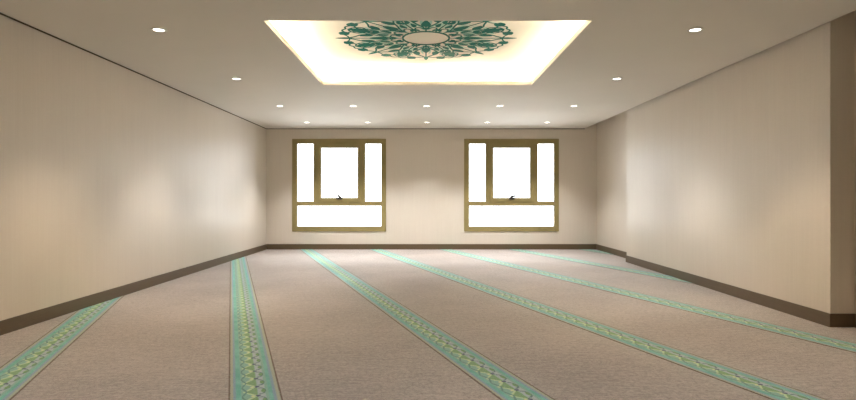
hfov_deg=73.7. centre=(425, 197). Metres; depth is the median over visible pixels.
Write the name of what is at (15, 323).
baseboard
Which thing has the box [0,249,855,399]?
floor
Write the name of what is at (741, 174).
wall
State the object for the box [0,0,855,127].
ceiling
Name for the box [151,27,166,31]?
recessed light
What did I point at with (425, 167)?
wall
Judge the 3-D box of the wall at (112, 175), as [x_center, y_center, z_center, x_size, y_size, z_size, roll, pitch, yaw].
[-3.795,-0.361,5.850,0.150,3.118,15.200,0,0,0]
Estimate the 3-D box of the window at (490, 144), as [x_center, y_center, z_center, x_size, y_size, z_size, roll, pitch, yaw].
[1.991,-0.299,13.306,2.208,2.155,0.128,0,0,0]
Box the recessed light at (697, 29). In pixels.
[687,27,703,31]
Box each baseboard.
[0,244,266,334]
[267,244,595,248]
[596,244,855,327]
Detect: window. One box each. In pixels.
[292,139,385,230]
[464,139,558,230]
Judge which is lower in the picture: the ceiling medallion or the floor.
the floor
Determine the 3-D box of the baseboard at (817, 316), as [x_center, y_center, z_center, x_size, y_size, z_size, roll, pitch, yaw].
[3.861,1.135,5.850,0.239,0.125,14.900,0,0,0]
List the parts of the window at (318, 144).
sash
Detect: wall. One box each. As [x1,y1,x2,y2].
[0,15,265,320]
[266,123,596,243]
[597,10,855,313]
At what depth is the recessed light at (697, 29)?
5.47 m
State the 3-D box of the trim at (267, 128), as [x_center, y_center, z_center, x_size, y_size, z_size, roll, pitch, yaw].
[-0.005,-1.612,13.298,7.421,0.016,0.004,0,0,0]
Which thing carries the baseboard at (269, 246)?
attached to the wall at (425, 167)
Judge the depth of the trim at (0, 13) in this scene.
6.61 m
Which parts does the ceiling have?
coffer panel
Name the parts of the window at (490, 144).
sash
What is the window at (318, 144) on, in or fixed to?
in the wall at (425, 167)
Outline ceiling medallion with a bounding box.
[337,21,514,59]
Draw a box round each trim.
[0,13,266,128]
[267,128,584,128]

